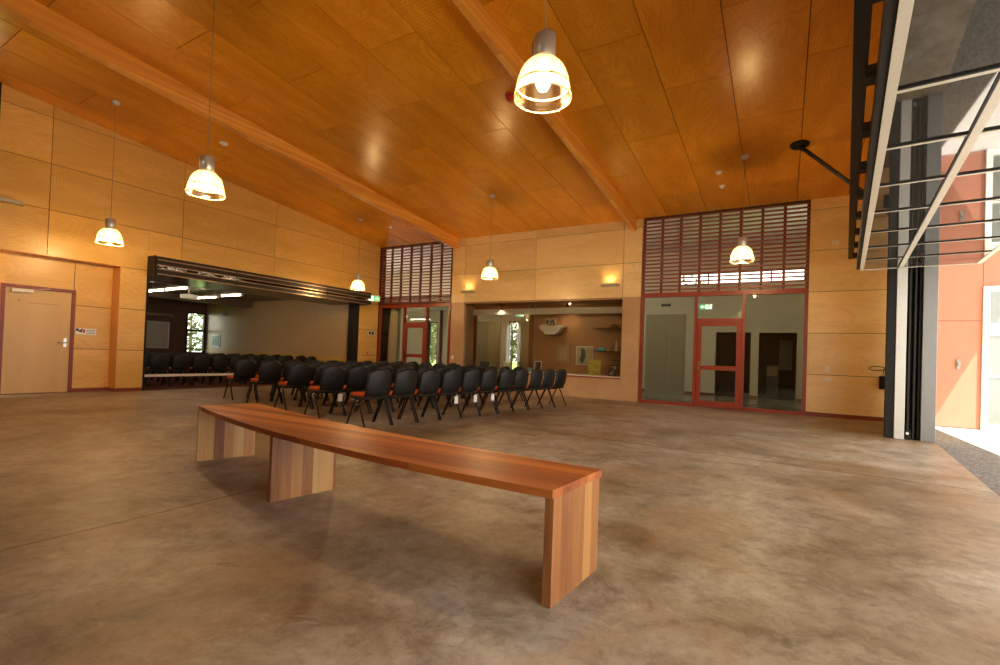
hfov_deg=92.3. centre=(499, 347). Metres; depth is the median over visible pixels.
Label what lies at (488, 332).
wall
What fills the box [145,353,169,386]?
chair
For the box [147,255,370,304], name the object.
door
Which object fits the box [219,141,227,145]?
smoke detector
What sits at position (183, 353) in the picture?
chair
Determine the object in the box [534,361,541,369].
photo frame
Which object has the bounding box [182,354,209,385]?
chair
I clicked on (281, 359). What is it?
chair
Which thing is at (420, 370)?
chair
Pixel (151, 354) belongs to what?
chair
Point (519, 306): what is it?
window
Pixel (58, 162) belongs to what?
wall
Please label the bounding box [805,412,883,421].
baseboard
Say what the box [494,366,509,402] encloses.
chair
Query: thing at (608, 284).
uplight
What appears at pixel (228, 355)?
chair
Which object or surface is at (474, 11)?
ceiling beam
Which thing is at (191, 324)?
tree
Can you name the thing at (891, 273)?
steel column
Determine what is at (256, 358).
chair
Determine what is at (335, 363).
chair
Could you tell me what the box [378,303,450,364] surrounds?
window
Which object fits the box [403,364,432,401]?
chair
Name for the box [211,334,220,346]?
poster
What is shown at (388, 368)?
chair
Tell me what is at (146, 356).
chair
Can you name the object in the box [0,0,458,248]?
ceiling beam
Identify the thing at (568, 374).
trim
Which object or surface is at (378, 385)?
chair
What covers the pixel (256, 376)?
chair
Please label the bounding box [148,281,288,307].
ceiling
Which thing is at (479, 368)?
chair
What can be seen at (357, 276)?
pendant lamp
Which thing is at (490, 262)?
pendant lamp
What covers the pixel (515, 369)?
chair
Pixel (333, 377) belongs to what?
chair
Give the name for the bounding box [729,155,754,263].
pendant lamp
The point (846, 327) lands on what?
wall
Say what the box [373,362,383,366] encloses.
chair
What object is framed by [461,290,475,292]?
uplight
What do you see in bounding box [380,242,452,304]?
screen
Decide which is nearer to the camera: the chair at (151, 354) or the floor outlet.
the floor outlet
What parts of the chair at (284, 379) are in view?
backrest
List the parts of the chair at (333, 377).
leg, leg, seat, backrest, leg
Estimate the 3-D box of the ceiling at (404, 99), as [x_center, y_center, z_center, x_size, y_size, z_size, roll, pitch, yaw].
[-3.812,-4.707,7.918,19.900,2.079,24.800,2,-1,30]
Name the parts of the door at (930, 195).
glass pane, glass pane, glass pane, glass pane, glass pane, glass pane, glass pane, glass pane, glass pane, glass pane, glass pane, glass pane, glass pane, glass pane, glass pane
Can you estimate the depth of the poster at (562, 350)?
14.39 m
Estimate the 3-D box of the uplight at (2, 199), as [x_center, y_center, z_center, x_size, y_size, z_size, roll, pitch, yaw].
[-9.003,-2.690,8.785,0.170,0.064,0.480,2,-1,30]
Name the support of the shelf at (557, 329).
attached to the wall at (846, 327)
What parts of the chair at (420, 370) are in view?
backrest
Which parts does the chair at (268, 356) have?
backrest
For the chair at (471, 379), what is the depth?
8.30 m
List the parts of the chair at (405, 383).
leg, leg, leg, backrest, leg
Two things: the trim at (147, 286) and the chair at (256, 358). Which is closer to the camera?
the trim at (147, 286)
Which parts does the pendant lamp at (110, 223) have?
lamp shade, bulb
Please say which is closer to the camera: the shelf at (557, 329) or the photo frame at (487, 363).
the shelf at (557, 329)
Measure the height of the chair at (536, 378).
0.825 m
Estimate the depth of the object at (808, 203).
11.38 m
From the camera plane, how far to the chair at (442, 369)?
9.48 m
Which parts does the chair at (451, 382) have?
leg, leg, leg, backrest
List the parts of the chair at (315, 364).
backrest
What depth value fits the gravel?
6.12 m
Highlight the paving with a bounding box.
[935,426,999,454]
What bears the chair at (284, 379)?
on the floor
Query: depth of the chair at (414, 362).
13.10 m
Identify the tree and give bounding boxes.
[187,313,202,351]
[430,323,436,362]
[509,323,518,368]
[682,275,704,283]
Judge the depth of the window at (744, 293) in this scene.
11.24 m
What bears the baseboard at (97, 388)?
attached to the wall at (58, 162)
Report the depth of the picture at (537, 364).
14.15 m
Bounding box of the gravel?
[935,429,999,496]
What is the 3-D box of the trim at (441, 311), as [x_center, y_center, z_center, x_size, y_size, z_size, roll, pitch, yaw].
[-2.946,-0.189,21.349,0.820,2.950,0.100,2,-1,30]
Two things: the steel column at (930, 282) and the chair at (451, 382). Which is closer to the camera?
the steel column at (930, 282)
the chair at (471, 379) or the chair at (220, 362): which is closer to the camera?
the chair at (471, 379)
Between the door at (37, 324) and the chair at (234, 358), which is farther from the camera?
the chair at (234, 358)
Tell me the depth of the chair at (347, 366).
9.11 m
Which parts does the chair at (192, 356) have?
backrest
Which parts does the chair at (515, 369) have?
backrest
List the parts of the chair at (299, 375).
leg, leg, seat, backrest, leg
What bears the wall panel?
attached to the wall at (770, 313)
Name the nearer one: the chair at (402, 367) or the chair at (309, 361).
the chair at (402, 367)
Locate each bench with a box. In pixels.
[145,373,240,385]
[196,403,601,608]
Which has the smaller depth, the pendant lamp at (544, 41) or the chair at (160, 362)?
the pendant lamp at (544, 41)
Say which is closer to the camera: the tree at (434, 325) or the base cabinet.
the base cabinet
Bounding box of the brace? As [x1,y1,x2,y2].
[790,140,861,189]
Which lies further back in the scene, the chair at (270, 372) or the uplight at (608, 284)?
the uplight at (608, 284)
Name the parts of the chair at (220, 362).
backrest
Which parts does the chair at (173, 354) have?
backrest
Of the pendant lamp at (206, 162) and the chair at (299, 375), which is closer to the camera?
the pendant lamp at (206, 162)
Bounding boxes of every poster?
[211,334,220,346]
[555,344,570,362]
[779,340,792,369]
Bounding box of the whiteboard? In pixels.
[146,321,169,347]
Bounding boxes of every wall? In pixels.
[0,84,380,393]
[146,297,206,353]
[205,300,348,373]
[376,195,999,431]
[385,243,805,401]
[385,298,400,362]
[476,315,534,368]
[715,332,796,395]
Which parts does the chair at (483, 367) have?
backrest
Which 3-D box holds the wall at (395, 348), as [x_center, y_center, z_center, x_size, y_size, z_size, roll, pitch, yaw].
[-4.035,-0.286,17.247,1.060,2.950,0.120,2,-1,30]
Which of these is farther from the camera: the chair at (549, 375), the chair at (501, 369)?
the chair at (501, 369)
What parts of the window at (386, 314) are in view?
pane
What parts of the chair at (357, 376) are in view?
leg, backrest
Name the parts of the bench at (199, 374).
rail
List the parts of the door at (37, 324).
handle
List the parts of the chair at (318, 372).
backrest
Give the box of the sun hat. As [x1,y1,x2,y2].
[596,347,606,350]
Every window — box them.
[185,312,205,352]
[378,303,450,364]
[428,322,437,366]
[464,299,621,375]
[473,304,534,370]
[508,321,518,366]
[638,288,807,414]
[681,269,805,284]
[980,286,999,430]
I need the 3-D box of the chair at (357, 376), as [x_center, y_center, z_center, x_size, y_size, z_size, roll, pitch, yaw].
[-2.514,0.703,8.176,0.516,0.825,0.486,1,-1,40]
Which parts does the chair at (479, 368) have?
backrest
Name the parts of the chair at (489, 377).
backrest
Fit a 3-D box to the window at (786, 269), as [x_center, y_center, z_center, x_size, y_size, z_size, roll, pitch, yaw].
[7.626,-2.247,15.336,3.600,0.400,0.080,2,-1,30]
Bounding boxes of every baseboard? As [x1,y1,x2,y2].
[72,387,141,391]
[642,389,801,401]
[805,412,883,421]
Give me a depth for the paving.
8.12 m
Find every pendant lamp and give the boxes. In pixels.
[95,100,123,245]
[185,0,225,199]
[350,218,364,290]
[481,195,497,279]
[513,0,571,112]
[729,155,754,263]
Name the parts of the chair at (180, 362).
backrest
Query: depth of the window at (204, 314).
20.52 m
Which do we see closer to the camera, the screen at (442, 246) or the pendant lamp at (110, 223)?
the pendant lamp at (110, 223)
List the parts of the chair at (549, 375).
backrest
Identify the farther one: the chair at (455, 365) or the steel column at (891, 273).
the chair at (455, 365)
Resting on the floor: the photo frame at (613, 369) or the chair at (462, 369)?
the chair at (462, 369)
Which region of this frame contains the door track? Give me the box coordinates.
[904,267,922,439]
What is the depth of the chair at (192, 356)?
13.40 m
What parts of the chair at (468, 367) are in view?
backrest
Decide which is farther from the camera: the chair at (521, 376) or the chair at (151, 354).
the chair at (151, 354)
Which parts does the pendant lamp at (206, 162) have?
lamp shade, bulb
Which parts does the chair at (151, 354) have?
backrest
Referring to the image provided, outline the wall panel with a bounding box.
[644,314,685,393]
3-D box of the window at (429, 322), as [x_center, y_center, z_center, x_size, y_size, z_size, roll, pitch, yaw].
[-2.977,-0.163,21.494,0.500,2.000,0.080,2,-1,30]
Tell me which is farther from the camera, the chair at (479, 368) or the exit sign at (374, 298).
the exit sign at (374, 298)
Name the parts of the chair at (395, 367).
backrest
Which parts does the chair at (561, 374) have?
backrest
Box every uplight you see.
[0,197,23,206]
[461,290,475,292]
[601,283,618,286]
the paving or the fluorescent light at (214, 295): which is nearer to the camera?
the paving
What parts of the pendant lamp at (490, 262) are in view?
lamp shade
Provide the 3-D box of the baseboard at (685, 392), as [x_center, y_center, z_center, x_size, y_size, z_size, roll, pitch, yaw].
[7.502,1.525,15.199,6.300,0.090,0.015,2,-1,30]
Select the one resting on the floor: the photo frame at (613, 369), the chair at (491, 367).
the chair at (491, 367)
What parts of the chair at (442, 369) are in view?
backrest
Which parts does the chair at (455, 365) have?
backrest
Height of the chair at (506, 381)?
0.825 m
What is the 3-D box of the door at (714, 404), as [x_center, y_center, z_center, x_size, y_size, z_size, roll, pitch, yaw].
[5.155,0.399,11.378,0.963,2.042,0.116,2,-1,30]
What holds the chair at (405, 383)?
on the floor
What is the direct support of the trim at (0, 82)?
attached to the wall at (58, 162)
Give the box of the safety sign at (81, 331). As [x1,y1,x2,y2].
[75,328,95,334]
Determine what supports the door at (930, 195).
in the wall
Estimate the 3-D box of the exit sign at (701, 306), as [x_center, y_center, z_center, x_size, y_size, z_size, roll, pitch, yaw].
[5.131,-1.022,11.982,0.300,0.160,0.074,2,-1,30]
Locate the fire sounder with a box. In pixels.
[505,92,513,101]
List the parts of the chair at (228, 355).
backrest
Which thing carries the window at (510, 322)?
in the wall at (770, 313)
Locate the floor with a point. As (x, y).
(703, 558)
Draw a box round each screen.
[147,312,174,316]
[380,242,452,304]
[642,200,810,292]
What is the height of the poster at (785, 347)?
1.050 m
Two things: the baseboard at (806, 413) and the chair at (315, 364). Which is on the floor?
the chair at (315, 364)
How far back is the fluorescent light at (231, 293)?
15.05 m
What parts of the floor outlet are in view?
lid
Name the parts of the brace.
ceiling plate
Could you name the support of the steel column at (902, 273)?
on the floor
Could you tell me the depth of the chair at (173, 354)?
12.97 m
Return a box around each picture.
[535,362,540,368]
[609,366,616,374]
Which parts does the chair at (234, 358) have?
backrest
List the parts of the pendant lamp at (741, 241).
lamp shade, bulb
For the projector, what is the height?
0.370 m
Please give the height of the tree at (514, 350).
4.661 m
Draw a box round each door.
[0,283,75,393]
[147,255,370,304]
[403,325,424,362]
[695,322,741,409]
[848,0,999,270]
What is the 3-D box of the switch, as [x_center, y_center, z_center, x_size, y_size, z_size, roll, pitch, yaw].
[8.804,0.310,9.231,0.060,0.200,0.055,2,-1,30]
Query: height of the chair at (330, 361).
0.825 m
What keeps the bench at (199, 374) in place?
on the floor
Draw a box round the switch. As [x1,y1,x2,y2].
[956,359,960,368]
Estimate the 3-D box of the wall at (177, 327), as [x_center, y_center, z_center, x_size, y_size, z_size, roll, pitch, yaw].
[-14.545,-0.647,17.970,0.200,2.950,6.900,2,-1,30]
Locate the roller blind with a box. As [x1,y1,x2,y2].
[473,307,621,314]
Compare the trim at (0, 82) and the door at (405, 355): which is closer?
the trim at (0, 82)
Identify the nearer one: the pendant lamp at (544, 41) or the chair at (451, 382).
the pendant lamp at (544, 41)
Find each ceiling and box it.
[0,0,883,273]
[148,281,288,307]
[385,294,449,310]
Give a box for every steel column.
[883,268,896,437]
[893,268,907,438]
[919,266,938,442]
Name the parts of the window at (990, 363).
pane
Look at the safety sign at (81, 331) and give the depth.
10.16 m
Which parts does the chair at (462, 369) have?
backrest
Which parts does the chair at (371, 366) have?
backrest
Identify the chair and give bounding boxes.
[144,353,164,383]
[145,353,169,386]
[145,355,147,386]
[151,352,176,380]
[158,353,184,382]
[162,354,190,386]
[170,353,194,379]
[177,353,202,382]
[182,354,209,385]
[196,354,219,381]
[202,355,227,384]
[213,354,233,381]
[220,355,244,383]
[223,359,256,399]
[236,355,260,383]
[246,361,281,403]
[255,359,279,398]
[256,355,275,372]
[271,360,301,394]
[271,361,305,402]
[274,363,311,409]
[278,356,289,368]
[292,360,321,396]
[295,355,305,362]
[295,361,327,401]
[300,363,335,408]
[304,365,345,417]
[305,356,316,361]
[313,360,338,395]
[317,362,346,400]
[324,363,357,406]
[331,366,369,415]
[337,362,364,399]
[345,369,391,427]
[346,363,377,403]
[356,366,393,413]
[367,364,398,402]
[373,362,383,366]
[374,369,416,424]
[391,366,413,411]
[397,364,415,401]
[399,369,440,422]
[400,366,432,408]
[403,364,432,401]
[412,361,418,372]
[418,366,450,407]
[422,369,461,419]
[437,366,467,406]
[444,369,480,417]
[450,364,461,398]
[453,366,482,405]
[462,365,474,398]
[463,369,497,414]
[468,366,496,402]
[480,365,488,396]
[480,369,514,413]
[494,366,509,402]
[497,367,522,401]
[500,369,528,409]
[511,369,542,409]
[528,369,554,406]
[538,369,566,406]
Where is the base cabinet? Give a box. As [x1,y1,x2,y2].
[766,365,778,396]
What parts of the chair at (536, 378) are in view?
backrest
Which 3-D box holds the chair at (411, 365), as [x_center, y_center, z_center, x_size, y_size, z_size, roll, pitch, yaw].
[-2.121,0.748,10.396,0.516,0.825,0.486,1,-1,40]
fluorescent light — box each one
[148,283,164,292]
[164,284,190,290]
[195,291,218,299]
[220,292,243,296]
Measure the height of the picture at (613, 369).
0.248 m
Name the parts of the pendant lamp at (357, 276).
lamp shade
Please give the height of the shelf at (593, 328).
0.022 m
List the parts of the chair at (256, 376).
backrest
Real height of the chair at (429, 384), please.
0.825 m
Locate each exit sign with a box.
[368,295,379,301]
[699,304,712,309]
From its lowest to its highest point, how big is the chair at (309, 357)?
0.825 m
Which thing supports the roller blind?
attached to the window at (519, 306)
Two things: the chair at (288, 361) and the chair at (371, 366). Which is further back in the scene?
the chair at (288, 361)
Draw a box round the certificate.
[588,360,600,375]
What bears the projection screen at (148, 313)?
attached to the wall at (177, 327)
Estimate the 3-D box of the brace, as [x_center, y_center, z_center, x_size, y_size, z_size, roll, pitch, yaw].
[5.922,-2.795,8.080,1.838,1.637,0.305,2,-1,30]
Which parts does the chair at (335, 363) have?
backrest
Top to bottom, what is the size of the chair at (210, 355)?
0.825 m
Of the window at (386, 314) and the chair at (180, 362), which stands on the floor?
the chair at (180, 362)
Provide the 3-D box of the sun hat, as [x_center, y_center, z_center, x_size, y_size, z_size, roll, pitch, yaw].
[2.876,0.031,13.523,0.400,0.100,0.394,2,-1,30]
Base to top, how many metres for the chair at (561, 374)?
0.825 m
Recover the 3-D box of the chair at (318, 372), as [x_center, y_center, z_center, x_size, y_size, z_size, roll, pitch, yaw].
[-3.340,0.684,8.905,0.516,0.825,0.486,1,-1,40]
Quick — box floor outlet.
[520,432,541,435]
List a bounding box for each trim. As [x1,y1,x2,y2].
[0,82,1,109]
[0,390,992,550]
[142,270,148,390]
[347,304,359,361]
[427,310,442,362]
[497,369,620,378]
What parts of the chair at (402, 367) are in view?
backrest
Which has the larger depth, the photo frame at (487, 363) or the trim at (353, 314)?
the trim at (353, 314)
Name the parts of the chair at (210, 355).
backrest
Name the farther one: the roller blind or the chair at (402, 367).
the roller blind
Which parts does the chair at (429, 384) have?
leg, leg, leg, backrest, leg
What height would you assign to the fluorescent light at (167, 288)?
0.260 m
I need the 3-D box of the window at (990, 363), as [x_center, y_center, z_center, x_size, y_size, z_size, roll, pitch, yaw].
[10.128,0.216,8.459,2.400,2.700,0.050,2,-1,30]
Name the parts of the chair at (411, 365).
backrest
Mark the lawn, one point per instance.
(514, 364)
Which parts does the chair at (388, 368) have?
backrest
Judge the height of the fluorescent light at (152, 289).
0.260 m
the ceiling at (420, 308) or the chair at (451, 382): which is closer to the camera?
the chair at (451, 382)
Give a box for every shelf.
[539,325,567,334]
[593,328,621,329]
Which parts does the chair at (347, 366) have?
backrest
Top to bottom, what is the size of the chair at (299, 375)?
0.825 m
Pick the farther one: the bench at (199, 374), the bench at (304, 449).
the bench at (199, 374)
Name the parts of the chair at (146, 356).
backrest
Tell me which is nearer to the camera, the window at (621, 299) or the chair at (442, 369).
the chair at (442, 369)
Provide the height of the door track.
3.300 m
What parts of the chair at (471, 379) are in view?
backrest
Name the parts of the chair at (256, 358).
backrest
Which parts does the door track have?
rail, rail, rail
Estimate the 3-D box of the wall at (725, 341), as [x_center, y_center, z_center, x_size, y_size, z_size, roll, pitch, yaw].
[8.776,0.380,16.326,2.900,2.500,2.850,2,-1,30]
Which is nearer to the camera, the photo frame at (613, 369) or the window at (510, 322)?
the photo frame at (613, 369)
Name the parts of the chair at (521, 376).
backrest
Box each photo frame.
[479,361,490,366]
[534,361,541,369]
[545,319,555,325]
[608,365,617,375]
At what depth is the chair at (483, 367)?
12.08 m
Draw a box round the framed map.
[576,346,592,364]
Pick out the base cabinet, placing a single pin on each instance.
(772, 371)
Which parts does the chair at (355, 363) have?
backrest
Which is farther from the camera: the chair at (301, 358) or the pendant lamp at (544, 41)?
the chair at (301, 358)
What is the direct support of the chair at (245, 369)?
on the floor
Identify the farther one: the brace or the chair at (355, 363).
the chair at (355, 363)
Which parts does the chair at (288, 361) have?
backrest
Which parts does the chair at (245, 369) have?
backrest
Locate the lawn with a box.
[430,360,516,369]
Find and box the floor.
[0,370,999,664]
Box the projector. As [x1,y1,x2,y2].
[180,289,197,298]
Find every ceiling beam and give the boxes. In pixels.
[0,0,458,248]
[452,0,636,230]
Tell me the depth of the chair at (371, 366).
9.52 m
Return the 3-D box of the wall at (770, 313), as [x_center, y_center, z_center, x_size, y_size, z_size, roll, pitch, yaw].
[2.284,-0.945,18.447,19.900,4.750,0.150,2,-1,30]
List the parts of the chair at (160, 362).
backrest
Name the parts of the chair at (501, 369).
backrest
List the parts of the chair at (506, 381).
backrest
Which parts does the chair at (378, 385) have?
leg, seat, leg, leg, backrest, leg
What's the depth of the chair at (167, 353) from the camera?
13.81 m
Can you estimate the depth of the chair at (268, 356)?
14.25 m
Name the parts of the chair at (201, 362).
backrest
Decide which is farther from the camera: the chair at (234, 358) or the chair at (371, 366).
the chair at (234, 358)
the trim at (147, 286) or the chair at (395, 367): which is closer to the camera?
the chair at (395, 367)
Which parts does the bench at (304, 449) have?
leg, leg, leg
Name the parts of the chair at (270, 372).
backrest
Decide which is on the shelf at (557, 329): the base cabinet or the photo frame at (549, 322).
the photo frame at (549, 322)
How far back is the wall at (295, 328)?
18.18 m
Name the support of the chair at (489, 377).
on the floor
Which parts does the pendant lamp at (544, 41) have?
lamp shade, bulb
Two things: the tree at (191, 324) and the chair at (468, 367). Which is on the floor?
the chair at (468, 367)

